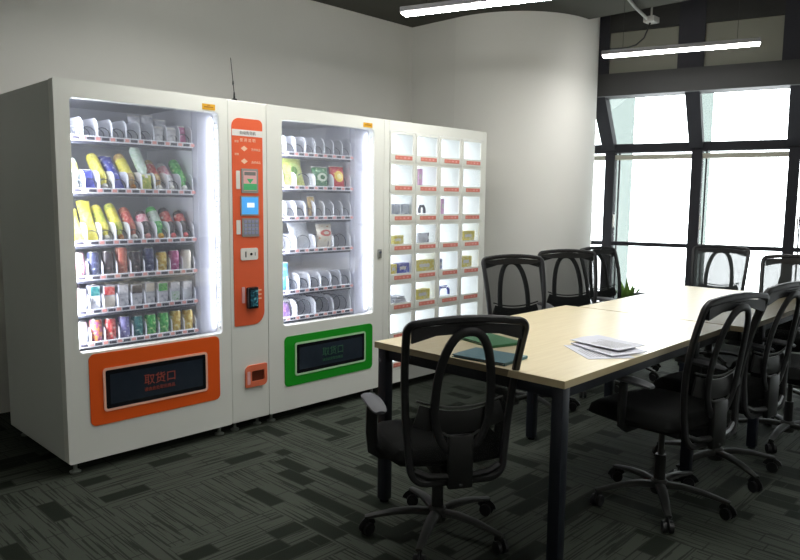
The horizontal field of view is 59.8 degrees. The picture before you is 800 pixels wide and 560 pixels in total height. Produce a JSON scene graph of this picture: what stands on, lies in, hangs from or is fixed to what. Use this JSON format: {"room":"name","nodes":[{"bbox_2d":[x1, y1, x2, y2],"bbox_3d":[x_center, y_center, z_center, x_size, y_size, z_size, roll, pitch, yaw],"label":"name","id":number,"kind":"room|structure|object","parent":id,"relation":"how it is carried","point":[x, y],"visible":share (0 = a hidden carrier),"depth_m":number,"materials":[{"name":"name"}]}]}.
{"room":"office meeting room","nodes":[
{"label":"office meeting room","id":0,"kind":"room"},
{"bbox_2d":[0,0,411,412],"bbox_3d":[-2.472,-0.743,4.473,0.150,3.180,7.250,7,9,44],"label":"wall","id":1,"kind":"structure","parent":0,"point":[303,54],"depth_m":5.33,"materials":[{"name":"paint"}]},
{"bbox_2d":[0,352,799,559],"bbox_3d":[1.463,1.041,3.640,9.000,0.100,10.980,7,9,44],"label":"floor","id":2,"kind":"structure","parent":0,"point":[301,484],"depth_m":3.23,"materials":[{"name":"carpet"}]},
{"bbox_2d":[0,77,232,473],"bbox_3d":[-1.621,-0.055,3.980,0.900,1.940,0.930,7,9,44],"label":"vending machine","id":3,"kind":"object","parent":2,"relation":"on","point":[82,402],"visible":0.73,"depth_m":3.71,"materials":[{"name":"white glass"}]},
{"bbox_2d":[72,158,78,186],"bbox_3d":[-1.638,-0.535,3.476,0.095,0.148,0.057,7,9,44],"label":"drink bottle","id":4,"kind":"object","parent":3,"relation":"on","point":[75,172],"visible":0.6,"depth_m":3.46,"materials":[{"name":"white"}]},
{"bbox_2d":[74,207,82,240],"bbox_3d":[-1.654,-0.279,3.518,0.095,0.174,0.064,7,9,44],"label":"snack bag","id":5,"kind":"object","parent":3,"relation":"on","point":[78,236],"visible":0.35,"depth_m":3.51,"materials":[{"name":"yellow"}]},
{"bbox_2d":[76,252,84,275],"bbox_3d":[-1.627,-0.075,3.513,0.060,0.132,0.060,7,9,44],"label":"drink can","id":6,"kind":"object","parent":3,"relation":"on","point":[80,266],"visible":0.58,"depth_m":3.49,"materials":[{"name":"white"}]},
{"bbox_2d":[77,288,85,309],"bbox_3d":[-1.636,0.102,3.540,0.051,0.121,0.058,7,9,44],"label":"carton","id":7,"kind":"object","parent":3,"relation":"on","point":[81,293],"visible":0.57,"depth_m":3.53,"materials":[{"name":"cardboard"}]},
{"bbox_2d":[78,321,87,343],"bbox_3d":[-1.631,0.271,3.552,0.062,0.122,0.062,7,9,44],"label":"drink can","id":8,"kind":"object","parent":3,"relation":"on","point":[83,334],"visible":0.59,"depth_m":3.53,"materials":[{"name":"white"}]},
{"bbox_2d":[75,200,97,239],"bbox_3d":[-1.610,-0.305,3.576,0.117,0.214,0.068,7,9,44],"label":"snack bag","id":9,"kind":"object","parent":3,"relation":"on","point":[83,206],"visible":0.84,"depth_m":3.56,"materials":[{"name":"yellow"}]},
{"bbox_2d":[78,169,94,187],"bbox_3d":[-1.591,-0.511,3.537,0.064,0.106,0.066,7,9,44],"label":"snack bag","id":10,"kind":"object","parent":3,"relation":"on","point":[89,183],"visible":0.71,"depth_m":3.52,"materials":[{"name":"blue"}]},
{"bbox_2d":[86,251,99,274],"bbox_3d":[-1.576,-0.080,3.566,0.060,0.132,0.060,7,9,44],"label":"drink can","id":11,"kind":"object","parent":3,"relation":"on","point":[92,257],"visible":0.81,"depth_m":3.54,"materials":[{"name":"blue"}]},
{"bbox_2d":[86,284,100,308],"bbox_3d":[-1.584,0.089,3.592,0.051,0.136,0.052,7,9,44],"label":"carton","id":12,"kind":"object","parent":3,"relation":"on","point":[93,291],"visible":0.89,"depth_m":3.57,"materials":[{"name":"cardboard"}]},
{"bbox_2d":[89,318,101,341],"bbox_3d":[-1.579,0.263,3.605,0.062,0.126,0.062,7,9,44],"label":"drink can","id":13,"kind":"object","parent":3,"relation":"on","point":[95,324],"visible":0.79,"depth_m":3.58,"materials":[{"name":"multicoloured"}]},
{"bbox_2d":[86,153,107,187],"bbox_3d":[-1.572,-0.566,3.617,0.197,0.192,0.061,7,9,44],"label":"drink bottle","id":14,"kind":"object","parent":3,"relation":"on","point":[93,162],"visible":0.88,"depth_m":3.60,"materials":[{"name":"yellow"}]},
{"bbox_2d":[90,205,109,239],"bbox_3d":[-1.566,-0.301,3.638,0.172,0.185,0.057,7,9,44],"label":"drink bottle","id":15,"kind":"object","parent":3,"relation":"on","point":[97,213],"visible":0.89,"depth_m":3.62,"materials":[{"name":"yellow"}]},
{"bbox_2d":[101,251,113,273],"bbox_3d":[-1.524,-0.086,3.619,0.060,0.132,0.060,7,9,44],"label":"drink can","id":16,"kind":"object","parent":3,"relation":"on","point":[106,256],"visible":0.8,"depth_m":3.60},
{"bbox_2d":[100,284,115,307],"bbox_3d":[-1.533,0.086,3.645,0.051,0.131,0.060,7,9,44],"label":"carton","id":17,"kind":"object","parent":3,"relation":"on","point":[108,290],"visible":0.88,"depth_m":3.63,"materials":[{"name":"cardboard"}]},
{"bbox_2d":[103,317,115,339],"bbox_3d":[-1.528,0.259,3.658,0.062,0.124,0.062,7,9,44],"label":"drink can","id":18,"kind":"object","parent":3,"relation":"on","point":[109,323],"visible":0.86,"depth_m":3.63,"materials":[{"name":"red"}]},
{"bbox_2d":[97,155,123,187],"bbox_3d":[-1.527,-0.566,3.677,0.180,0.186,0.068,7,9,44],"label":"snack bag","id":19,"kind":"object","parent":3,"relation":"on","point":[106,162],"visible":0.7,"depth_m":3.67,"materials":[{"name":"blue"}]},
{"bbox_2d":[103,203,123,238],"bbox_3d":[-1.517,-0.311,3.693,0.179,0.193,0.059,7,9,44],"label":"drink bottle","id":20,"kind":"object","parent":3,"relation":"on","point":[110,211],"visible":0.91,"depth_m":3.68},
{"bbox_2d":[115,247,127,272],"bbox_3d":[-1.472,-0.101,3.671,0.060,0.152,0.060,7,9,44],"label":"drink can","id":21,"kind":"object","parent":3,"relation":"on","point":[120,252],"visible":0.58,"depth_m":3.65,"materials":[{"name":"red metal"}]},
{"bbox_2d":[114,283,128,305],"bbox_3d":[-1.481,0.080,3.698,0.051,0.131,0.055,7,9,44],"label":"carton","id":22,"kind":"object","parent":3,"relation":"on","point":[121,289],"visible":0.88,"depth_m":3.68,"materials":[{"name":"cardboard"}]},
{"bbox_2d":[117,315,129,337],"bbox_3d":[-1.476,0.252,3.711,0.062,0.126,0.062,7,9,44],"label":"drink can","id":23,"kind":"object","parent":3,"relation":"on","point":[123,321],"visible":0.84,"depth_m":3.69,"materials":[{"name":"purple"}]},
{"bbox_2d":[113,153,135,188],"bbox_3d":[-1.472,-0.581,3.725,0.204,0.199,0.061,7,9,44],"label":"drink bottle","id":24,"kind":"object","parent":3,"relation":"on","point":[119,159],"visible":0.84,"depth_m":3.71,"materials":[{"name":"yellow"}]},
{"bbox_2d":[118,207,137,238],"bbox_3d":[-1.462,-0.306,3.744,0.169,0.173,0.057,7,9,44],"label":"drink bottle","id":25,"kind":"object","parent":3,"relation":"on","point":[125,216],"visible":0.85,"depth_m":3.73,"materials":[{"name":"red plastic"}]},
{"bbox_2d":[70,117,194,150],"bbox_3d":[-1.564,-0.783,3.799,0.524,0.135,0.674,7,9,44],"label":"tray","id":26,"kind":"object","parent":3,"relation":"on","point":[87,133],"depth_m":3.66,"materials":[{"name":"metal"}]},
{"bbox_2d":[73,170,195,196],"bbox_3d":[-1.567,-0.524,3.828,0.524,0.130,0.674,7,9,44],"label":"tray","id":27,"kind":"object","parent":3,"relation":"on","point":[190,175],"depth_m":3.68,"materials":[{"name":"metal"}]},
{"bbox_2d":[128,283,141,304],"bbox_3d":[-1.429,0.077,3.752,0.051,0.126,0.060,7,9,44],"label":"carton","id":28,"kind":"object","parent":3,"relation":"on","point":[135,288],"visible":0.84,"depth_m":3.73,"materials":[{"name":"cardboard"}]},
{"bbox_2d":[129,250,140,271],"bbox_3d":[-1.421,-0.094,3.725,0.060,0.126,0.060,7,9,44],"label":"drink can","id":29,"kind":"object","parent":3,"relation":"on","point":[135,255],"visible":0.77,"depth_m":3.70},
{"bbox_2d":[75,220,196,248],"bbox_3d":[-1.570,-0.263,3.858,0.524,0.130,0.674,7,9,44],"label":"tray","id":30,"kind":"object","parent":3,"relation":"on","point":[180,241],"depth_m":3.72,"materials":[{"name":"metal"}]},
{"bbox_2d":[131,314,142,335],"bbox_3d":[-1.424,0.249,3.764,0.062,0.122,0.062,7,9,44],"label":"drink can","id":31,"kind":"object","parent":3,"relation":"on","point":[136,319],"visible":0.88,"depth_m":3.74,"materials":[{"name":"teal"}]},
{"bbox_2d":[77,250,196,283],"bbox_3d":[-1.572,-0.081,3.878,0.524,0.115,0.674,7,9,44],"label":"tray","id":32,"kind":"object","parent":3,"relation":"on","point":[191,272],"depth_m":3.73,"materials":[{"name":"metal"}]},
{"bbox_2d":[77,278,197,317],"bbox_3d":[-1.573,0.092,3.898,0.524,0.115,0.674,7,9,44],"label":"tray","id":33,"kind":"object","parent":3,"relation":"on","point":[191,303],"depth_m":3.77,"materials":[{"name":"metal"}]},
{"bbox_2d":[129,147,147,177],"bbox_3d":[-1.413,-0.632,3.767,0.167,0.189,0.057,7,9,44],"label":"drink bottle","id":34,"kind":"object","parent":3,"relation":"on","point":[135,153],"visible":0.94,"depth_m":3.75,"materials":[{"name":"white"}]},
{"bbox_2d":[78,308,198,350],"bbox_3d":[-1.575,0.260,3.917,0.524,0.115,0.674,7,9,44],"label":"tray","id":35,"kind":"object","parent":3,"relation":"on","point":[194,331],"depth_m":3.80,"materials":[{"name":"metal"}]},
{"bbox_2d":[135,210,150,238],"bbox_3d":[-1.396,-0.302,3.784,0.132,0.154,0.059,7,9,44],"label":"drink bottle","id":36,"kind":"object","parent":3,"relation":"on","point":[140,216],"visible":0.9,"depth_m":3.77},
{"bbox_2d":[141,174,151,188],"bbox_3d":[-1.361,-0.523,3.728,0.037,0.090,0.062,7,9,44],"label":"snack bag","id":37,"kind":"object","parent":3,"relation":"on","point":[146,181],"visible":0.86,"depth_m":3.72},
{"bbox_2d":[140,114,152,124],"bbox_3d":[-1.393,-0.838,3.835,0.060,0.143,0.070,7,9,44],"label":"snack bag","id":38,"kind":"object","parent":3,"relation":"on","point":[145,119],"visible":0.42,"depth_m":3.82,"materials":[{"name":"white"}]},
{"bbox_2d":[142,247,153,270],"bbox_3d":[-1.369,-0.107,3.778,0.060,0.142,0.060,7,9,44],"label":"drink can","id":39,"kind":"object","parent":3,"relation":"on","point":[147,252],"visible":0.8,"depth_m":3.75,"materials":[{"name":"blue"}]},
{"bbox_2d":[142,281,154,303],"bbox_3d":[-1.378,0.069,3.804,0.051,0.131,0.052,7,9,44],"label":"carton","id":40,"kind":"object","parent":3,"relation":"on","point":[148,287],"visible":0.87,"depth_m":3.79,"materials":[{"name":"cardboard"}]},
{"bbox_2d":[144,313,155,333],"bbox_3d":[-1.373,0.244,3.817,0.062,0.122,0.062,7,9,44],"label":"drink can","id":41,"kind":"object","parent":3,"relation":"on","point":[149,318],"visible":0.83,"depth_m":3.79,"materials":[{"name":"green"}]},
{"bbox_2d":[144,160,162,188],"bbox_3d":[-1.358,-0.576,3.822,0.174,0.170,0.059,7,9,44],"label":"drink bottle","id":42,"kind":"object","parent":3,"relation":"on","point":[151,168],"visible":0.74,"depth_m":3.81,"materials":[{"name":"brown"}]},
{"bbox_2d":[145,206,163,237],"bbox_3d":[-1.353,-0.318,3.844,0.156,0.175,0.061,7,9,44],"label":"drink bottle","id":43,"kind":"object","parent":3,"relation":"on","point":[152,215],"visible":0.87,"depth_m":3.83,"materials":[{"name":"green"}]},
{"bbox_2d":[153,126,162,140],"bbox_3d":[-1.314,-0.784,3.758,0.066,0.090,0.066,7,9,44],"label":"paper cup","id":44,"kind":"object","parent":3,"relation":"on","point":[158,131],"visible":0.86,"depth_m":3.73,"materials":[{"name":"white"}]},
{"bbox_2d":[154,281,167,301],"bbox_3d":[-1.326,0.066,3.857,0.051,0.126,0.058,7,9,44],"label":"carton","id":45,"kind":"object","parent":3,"relation":"on","point":[161,286],"visible":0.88,"depth_m":3.84,"materials":[{"name":"cardboard"}]},
{"bbox_2d":[155,251,166,270],"bbox_3d":[-1.317,-0.100,3.832,0.060,0.116,0.060,7,9,44],"label":"drink can","id":46,"kind":"object","parent":3,"relation":"on","point":[161,256],"visible":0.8,"depth_m":3.81,"materials":[{"name":"gold metal"}]},
{"bbox_2d":[157,311,168,332],"bbox_3d":[-1.321,0.237,3.870,0.062,0.124,0.062,7,9,44],"label":"drink can","id":47,"kind":"object","parent":3,"relation":"on","point":[162,316],"visible":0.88,"depth_m":3.84,"materials":[{"name":"green"}]},
{"bbox_2d":[155,163,174,189],"bbox_3d":[-1.305,-0.575,3.875,0.171,0.159,0.059,7,9,44],"label":"drink bottle","id":48,"kind":"object","parent":3,"relation":"on","point":[160,167],"visible":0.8,"depth_m":3.86,"materials":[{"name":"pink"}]},
{"bbox_2d":[158,207,176,237],"bbox_3d":[-1.303,-0.321,3.899,0.159,0.171,0.059,7,9,44],"label":"drink bottle","id":49,"kind":"object","parent":3,"relation":"on","point":[163,213],"visible":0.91,"depth_m":3.88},
{"bbox_2d":[167,128,175,141],"bbox_3d":[-1.262,-0.789,3.811,0.066,0.090,0.066,7,9,44],"label":"paper cup","id":50,"kind":"object","parent":3,"relation":"on","point":[171,132],"visible":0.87,"depth_m":3.79,"materials":[{"name":"white"}]},
{"bbox_2d":[168,250,178,269],"bbox_3d":[-1.266,-0.108,3.885,0.060,0.122,0.060,7,9,44],"label":"drink can","id":51,"kind":"object","parent":3,"relation":"on","point":[173,255],"visible":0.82,"depth_m":3.86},
{"bbox_2d":[168,280,179,300],"bbox_3d":[-1.274,0.064,3.911,0.051,0.121,0.055,7,9,44],"label":"carton","id":52,"kind":"object","parent":3,"relation":"on","point":[173,285],"visible":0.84,"depth_m":3.89,"materials":[{"name":"cardboard"}]},
{"bbox_2d":[169,309,180,330],"bbox_3d":[-1.269,0.231,3.923,0.062,0.126,0.062,7,9,44],"label":"drink can","id":53,"kind":"object","parent":3,"relation":"on","point":[174,314],"visible":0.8,"depth_m":3.90,"materials":[{"name":"gold metal"}]},
{"bbox_2d":[168,160,187,189],"bbox_3d":[-1.251,-0.592,3.924,0.166,0.178,0.059,7,9,44],"label":"drink bottle","id":54,"kind":"object","parent":3,"relation":"on","point":[174,166],"visible":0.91,"depth_m":3.91,"materials":[{"name":"green"}]},
{"bbox_2d":[173,210,188,236],"bbox_3d":[-1.241,-0.318,3.943,0.132,0.154,0.059,7,9,44],"label":"drink bottle","id":55,"kind":"object","parent":3,"relation":"on","point":[178,215],"visible":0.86,"depth_m":3.92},
{"bbox_2d":[179,279,191,299],"bbox_3d":[-1.223,0.058,3.964,0.051,0.121,0.056,7,9,44],"label":"carton","id":56,"kind":"object","parent":3,"relation":"on","point":[185,284],"visible":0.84,"depth_m":3.94,"materials":[{"name":"cardboard"}]},
{"bbox_2d":[180,249,190,268],"bbox_3d":[-1.214,-0.113,3.938,0.060,0.122,0.060,7,9,44],"label":"drink can","id":57,"kind":"object","parent":3,"relation":"on","point":[185,254],"visible":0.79,"depth_m":3.91,"materials":[{"name":"beige"}]},
{"bbox_2d":[181,308,192,328],"bbox_3d":[-1.217,0.227,3.976,0.062,0.124,0.062,7,9,44],"label":"drink can","id":58,"kind":"object","parent":3,"relation":"on","point":[187,313],"visible":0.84,"depth_m":3.95,"materials":[{"name":"gold metal"}]},
{"bbox_2d":[226,99,268,430],"bbox_3d":[-1.162,-0.094,4.365,0.838,1.940,0.260,7,9,44],"label":"control panel","id":59,"kind":"object","parent":2,"relation":"on","point":[246,121],"visible":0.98,"depth_m":4.08,"materials":[{"name":"white plastic"}]},
{"bbox_2d":[234,140,259,151],"bbox_3d":[-0.880,-0.772,4.015,0.002,0.061,0.174,7,9,44],"label":"print","id":60,"kind":"object","parent":59,"relation":"on","point":[239,145],"depth_m":4.01},
{"bbox_2d":[235,153,260,163],"bbox_3d":[-0.881,-0.701,4.023,0.002,0.061,0.174,7,9,44],"label":"print","id":61,"kind":"object","parent":59,"relation":"on","point":[240,158],"depth_m":4.02},
{"bbox_2d":[266,104,383,421],"bbox_3d":[-0.770,-0.144,4.844,0.912,1.940,0.974,7,9,44],"label":"vending machine","id":62,"kind":"object","parent":2,"relation":"on","point":[325,350],"visible":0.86,"depth_m":4.67,"materials":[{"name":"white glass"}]},
{"bbox_2d":[283,262,289,289],"bbox_3d":[-0.752,-0.021,4.438,0.059,0.184,0.105,7,9,44],"label":"snack bag","id":63,"kind":"object","parent":62,"relation":"on","point":[285,264],"visible":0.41,"depth_m":4.43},
{"bbox_2d":[283,300,290,316],"bbox_3d":[-0.754,0.189,4.476,0.058,0.103,0.110,7,9,44],"label":"snack bag","id":64,"kind":"object","parent":62,"relation":"on","point":[286,311],"visible":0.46,"depth_m":4.47,"materials":[{"name":"purple"}]},
{"bbox_2d":[282,158,304,185],"bbox_3d":[-0.697,-0.695,4.468,0.082,0.196,0.175,7,9,44],"label":"snack bag","id":65,"kind":"object","parent":62,"relation":"on","point":[288,165],"visible":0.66,"depth_m":4.45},
{"bbox_2d":[286,222,309,248],"bbox_3d":[-0.662,-0.292,4.568,0.088,0.175,0.160,7,9,44],"label":"snack bag","id":66,"kind":"object","parent":62,"relation":"on","point":[297,229],"visible":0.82,"depth_m":4.54,"materials":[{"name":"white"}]},
{"bbox_2d":[282,200,352,222],"bbox_3d":[-0.726,-0.468,4.707,0.524,0.140,0.626,7,9,44],"label":"tray","id":67,"kind":"object","parent":62,"relation":"on","point":[294,211],"depth_m":4.60,"materials":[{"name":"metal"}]},
{"bbox_2d":[282,172,352,192],"bbox_3d":[-0.725,-0.653,4.687,0.524,0.125,0.626,7,9,44],"label":"tray","id":68,"kind":"object","parent":62,"relation":"on","point":[309,178],"depth_m":4.56,"materials":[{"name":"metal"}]},
{"bbox_2d":[282,135,352,161],"bbox_3d":[-0.722,-0.870,4.662,0.524,0.145,0.626,7,9,44],"label":"tray","id":69,"kind":"object","parent":62,"relation":"on","point":[304,149],"depth_m":4.55,"materials":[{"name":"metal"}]},
{"bbox_2d":[283,291,352,322],"bbox_3d":[-0.733,0.168,4.779,0.524,0.140,0.626,7,9,44],"label":"tray","id":70,"kind":"object","parent":62,"relation":"on","point":[303,307],"depth_m":4.73,"materials":[{"name":"metal"}]},
{"bbox_2d":[283,264,352,296],"bbox_3d":[-0.731,-0.003,4.760,0.524,0.140,0.626,7,9,44],"label":"tray","id":71,"kind":"object","parent":62,"relation":"on","point":[308,278],"depth_m":4.70,"materials":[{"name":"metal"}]},
{"bbox_2d":[283,230,352,255],"bbox_3d":[-0.729,-0.257,4.731,0.524,0.130,0.626,7,9,44],"label":"tray","id":72,"kind":"object","parent":62,"relation":"on","point":[341,240],"depth_m":4.65,"materials":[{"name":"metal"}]},
{"bbox_2d":[311,166,327,185],"bbox_3d":[-0.530,-0.680,4.598,0.066,0.139,0.135,7,9,44],"label":"snack bag","id":73,"kind":"object","parent":62,"relation":"on","point":[320,173],"visible":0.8,"depth_m":4.57,"materials":[{"name":"green"}]},
{"bbox_2d":[315,223,330,247],"bbox_3d":[-0.510,-0.296,4.664,0.066,0.165,0.135,7,9,44],"label":"snack bag","id":74,"kind":"object","parent":62,"relation":"on","point":[323,231],"visible":0.88,"depth_m":4.63,"materials":[{"name":"beige"}]},
{"bbox_2d":[328,166,343,186],"bbox_3d":[-0.429,-0.695,4.702,0.067,0.149,0.130,7,9,44],"label":"snack bag","id":75,"kind":"object","parent":62,"relation":"on","point":[336,172],"visible":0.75,"depth_m":4.68,"materials":[{"name":"red"}]},
{"bbox_2d":[383,119,486,382],"bbox_3d":[0.068,-0.212,5.519,0.627,1.940,1.163,7,9,44],"label":"tall cabinet","id":76,"kind":"object","parent":2,"relation":"on","point":[452,161],"visible":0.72,"depth_m":5.30,"materials":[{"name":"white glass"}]},
{"bbox_2d":[391,204,400,214],"bbox_3d":[-0.030,-0.485,5.012,0.044,0.124,0.098,7,9,44],"label":"pouch","id":77,"kind":"object","parent":76,"relation":"in","point":[395,208],"visible":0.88,"depth_m":4.99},
{"bbox_2d":[391,235,403,244],"bbox_3d":[-0.029,-0.268,5.040,0.064,0.113,0.108,7,9,44],"label":"box","id":78,"kind":"object","parent":76,"relation":"in","point":[395,239],"visible":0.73,"depth_m":5.00,"materials":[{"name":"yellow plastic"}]},
{"bbox_2d":[391,295,406,303],"bbox_3d":[-0.029,0.163,5.093,0.099,0.098,0.138,7,9,44],"label":"paper sheets","id":79,"kind":"object","parent":76,"relation":"in","point":[395,299],"visible":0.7,"depth_m":5.06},
{"bbox_2d":[393,262,409,273],"bbox_3d":[0.006,-0.065,5.102,0.064,0.124,0.128,7,9,44],"label":"box","id":80,"kind":"object","parent":76,"relation":"in","point":[402,267],"visible":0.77,"depth_m":5.07,"materials":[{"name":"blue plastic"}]},
{"bbox_2d":[416,288,429,299],"bbox_3d":[0.156,0.129,5.281,0.064,0.128,0.158,7,9,44],"label":"box","id":81,"kind":"object","parent":76,"relation":"in","point":[421,293],"visible":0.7,"depth_m":5.25,"materials":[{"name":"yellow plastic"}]},
{"bbox_2d":[417,233,429,242],"bbox_3d":[0.169,-0.294,5.242,0.054,0.124,0.128,7,9,44],"label":"packet","id":82,"kind":"object","parent":76,"relation":"in","point":[421,237],"visible":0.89,"depth_m":5.22,"materials":[{"name":"paper"}]},
{"bbox_2d":[416,259,433,271],"bbox_3d":[0.173,-0.088,5.271,0.064,0.135,0.208,7,9,44],"label":"box","id":83,"kind":"object","parent":76,"relation":"in","point":[421,264],"visible":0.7,"depth_m":5.24,"materials":[{"name":"yellow cardboard"}]},
{"bbox_2d":[462,255,471,267],"bbox_3d":[0.517,-0.126,5.624,0.064,0.138,0.138,7,9,44],"label":"box","id":84,"kind":"object","parent":76,"relation":"in","point":[466,259],"visible":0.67,"depth_m":5.60,"materials":[{"name":"yellow cardboard"}]},
{"bbox_2d":[462,230,474,240],"bbox_3d":[0.534,-0.334,5.616,0.064,0.128,0.158,7,9,44],"label":"box","id":85,"kind":"object","parent":76,"relation":"in","point":[467,235],"visible":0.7,"depth_m":5.59,"materials":[{"name":"yellow cardboard"}]},
{"bbox_2d":[359,314,528,559],"bbox_3d":[0.157,0.576,2.838,0.656,0.977,0.689,-1,7,-15],"label":"office chair","id":86,"kind":"object","parent":2,"relation":"on","point":[458,398],"visible":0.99,"depth_m":2.60,"materials":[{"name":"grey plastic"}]},
{"bbox_2d":[481,254,579,419],"bbox_3d":[0.875,0.362,4.596,0.625,1.022,0.686,-2,7,-21],"label":"office chair","id":87,"kind":"object","parent":2,"relation":"on","point":[514,285],"visible":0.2,"depth_m":4.80,"materials":[{"name":"black plastic"}]},
{"bbox_2d":[375,305,695,559],"bbox_3d":[0.802,0.631,3.429,0.974,0.750,1.641,7,9,44],"label":"conference table","id":88,"kind":"object","parent":2,"relation":"on","point":[552,369],"visible":0.72,"depth_m":3.09,"materials":[{"name":"brown wood"}]},
{"bbox_2d":[564,345,634,358],"bbox_3d":[0.843,0.303,2.964,0.200,0.005,0.270,0,7,-8],"label":"paper sheet","id":89,"kind":"object","parent":88,"relation":"on","point":[589,354],"visible":0.61,"depth_m":2.90,"materials":[{"name":"white paper"}]},
{"bbox_2d":[571,342,647,355],"bbox_3d":[0.899,0.289,3.006,0.190,0.013,0.270,-2,7,-24],"label":"paper sheet","id":90,"kind":"object","parent":89,"relation":"on","point":[610,352],"visible":0.69,"depth_m":2.95,"materials":[{"name":"white paper"}]},
{"bbox_2d":[570,335,644,350],"bbox_3d":[0.913,0.273,3.061,0.190,0.008,0.260,-4,8,-36],"label":"paper sheet","id":91,"kind":"object","parent":90,"relation":"on","point":[596,340],"visible":1,"depth_m":3.06,"materials":[{"name":"white paper"}]},
{"bbox_2d":[538,249,619,397],"bbox_3d":[1.335,0.299,5.192,0.643,1.022,0.666,-1,7,-13],"label":"office chair","id":92,"kind":"object","parent":2,"relation":"on","point":[571,275],"visible":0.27,"depth_m":5.41,"materials":[{"name":"black plastic"}]},
{"bbox_2d":[580,246,660,380],"bbox_3d":[1.837,0.253,5.647,0.624,1.022,0.686,-4,8,-33],"label":"office chair","id":93,"kind":"object","parent":2,"relation":"on","point":[609,275],"visible":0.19,"depth_m":5.86,"materials":[{"name":"black plastic"}]},
{"bbox_2d":[621,279,643,297],"bbox_3d":[1.965,0.341,6.011,0.278,0.769,0.271,-2,7,-18],"label":"potted plant","id":94,"kind":"object","parent":2,"relation":"on","point":[625,292],"visible":0.24,"depth_m":5.93,"materials":[{"name":"green plant"}]},
{"bbox_2d":[579,286,758,448],"bbox_3d":[1.998,0.517,4.546,0.955,0.750,1.605,7,9,44],"label":"conference table","id":95,"kind":"object","parent":2,"relation":"on","point":[683,302],"visible":0.39,"depth_m":4.41,"materials":[{"name":"brown wood"}]},
{"bbox_2d":[587,292,769,533],"bbox_3d":[1.214,0.529,3.148,0.655,1.022,0.685,-4,8,-35],"label":"office chair","id":96,"kind":"object","parent":2,"relation":"on","point":[705,412],"visible":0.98,"depth_m":2.95,"materials":[{"name":"black plastic"}]},
{"bbox_2d":[678,245,750,364],"bbox_3d":[2.707,0.218,6.035,0.630,1.022,0.645,6,8,39],"label":"office chair","id":97,"kind":"object","parent":2,"relation":"on","point":[712,266],"visible":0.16,"depth_m":6.20,"materials":[{"name":"black plastic"}]},
{"bbox_2d":[652,281,799,492],"bbox_3d":[1.660,0.487,3.563,0.641,1.022,0.649,-3,8,-31],"label":"office chair","id":98,"kind":"object","parent":2,"relation":"on","point":[763,392],"visible":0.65,"depth_m":3.36,"materials":[{"name":"black plastic"}]},
{"bbox_2d":[735,327,799,452],"bbox_3d":[2.294,0.442,4.015,0.652,1.022,0.665,-4,8,-36],"label":"office chair","id":99,"kind":"object","parent":2,"relation":"on","point":[785,423],"visible":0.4,"depth_m":4.05,"materials":[{"name":"black plastic"}]},
{"bbox_2d":[759,254,799,394],"bbox_3d":[2.706,0.345,4.910,0.653,1.022,0.691,6,8,40],"label":"office chair","id":100,"kind":"object","parent":2,"relation":"on","point":[775,269],"visible":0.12,"depth_m":5.14,"materials":[{"name":"black plastic"}]},
{"bbox_2d":[411,18,455,127],"bbox_3d":[-0.009,-1.029,7.223,1.580,3.180,0.150,7,9,44],"label":"wall","id":101,"kind":"structure","parent":0,"point":[433,44],"depth_m":6.69,"materials":[{"name":"paint"}]},
{"bbox_2d":[313,0,686,27],"bbox_3d":[0.398,-2.285,2.123,9.000,0.670,8.120,7,9,44],"label":"ceiling","id":102,"kind":"structure","parent":0,"point":[388,10],"depth_m":6.12,"materials":[{"name":"paint"}]},
{"bbox_2d":[400,0,543,16],"bbox_3d":[0.583,-1.946,4.281,1.262,0.486,0.080,4,7,26],"label":"pendant light","id":103,"kind":"object","parent":102,"relation":"hanging from","point":[451,5],"visible":1,"depth_m":4.40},
{"bbox_2d":[601,0,760,57],"bbox_3d":[2.227,-2.071,5.542,1.186,0.486,0.080,4,7,26],"label":"pendant light","id":104,"kind":"object","parent":102,"relation":"hanging from","point":[746,42],"visible":1,"depth_m":5.52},
{"bbox_2d":[603,42,759,57],"bbox_3d":[2.225,-1.838,5.568,1.166,0.016,0.068,4,7,26],"label":"diffuser","id":105,"kind":"object","parent":104,"relation":"attached to","point":[706,45],"depth_m":5.54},
{"bbox_2d":[454,11,599,314],"bbox_3d":[1.122,-1.301,7.192,1.720,3.750,1.720,7,9,44],"label":"column","id":106,"kind":"structure","parent":0,"point":[528,80],"depth_m":6.39,"materials":[{"name":"paint"}]},
{"bbox_2d":[596,0,707,287],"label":"window","id":107,"kind":"structure","parent":0,"point":[623,110],"depth_m":7.16,"materials":[{"name":"clear glass"}]},
{"bbox_2d":[699,0,799,253],"bbox_3d":[3.596,-1.267,7.119,0.961,3.750,1.763,4,7,29],"label":"window","id":108,"kind":"structure","parent":107,"relation":"attached to","point":[770,30],"depth_m":6.44,"materials":[{"name":"clear glass"}]},
{"bbox_2d":[591,240,799,251],"bbox_3d":[4.214,-0.273,6.656,8.675,0.040,0.110,4,7,29],"label":"beam","id":109,"kind":"structure","parent":0,"point":[596,242],"depth_m":7.37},
{"bbox_2d":[595,139,799,153],"bbox_3d":[4.225,-1.291,6.541,8.675,0.090,0.150,4,7,29],"label":"beam","id":110,"kind":"structure","parent":0,"point":[777,144],"depth_m":7.08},
{"bbox_2d":[610,0,785,32],"bbox_3d":[3.959,-2.663,5.880,8.675,0.690,0.140,4,7,29],"label":"beam","id":111,"kind":"structure","parent":0,"point":[717,10],"depth_m":6.43,"materials":[{"name":"metal"}]},
{"bbox_2d":[597,59,799,98],"bbox_3d":[3.938,-1.804,5.955,8.675,0.215,0.230,4,7,29],"label":"beam","id":112,"kind":"structure","parent":0,"point":[781,74],"depth_m":6.46,"materials":[{"name":"paint"}]},
{"bbox_3d":[4.730,-3.125,6.516,9.000,0.100,4.550,7,9,44],"label":"ceiling","id":113,"kind":"structure","parent":0,"visible":0},
{"bbox_2d":[643,7,659,24],"bbox_3d":[2.239,-2.670,6.143,0.100,0.770,0.120,7,9,44],"label":"junction box","id":114,"kind":"object","parent":113,"relation":"hanging from","point":[652,19],"visible":0.87,"depth_m":6.16,"materials":[{"name":"grey plastic"}]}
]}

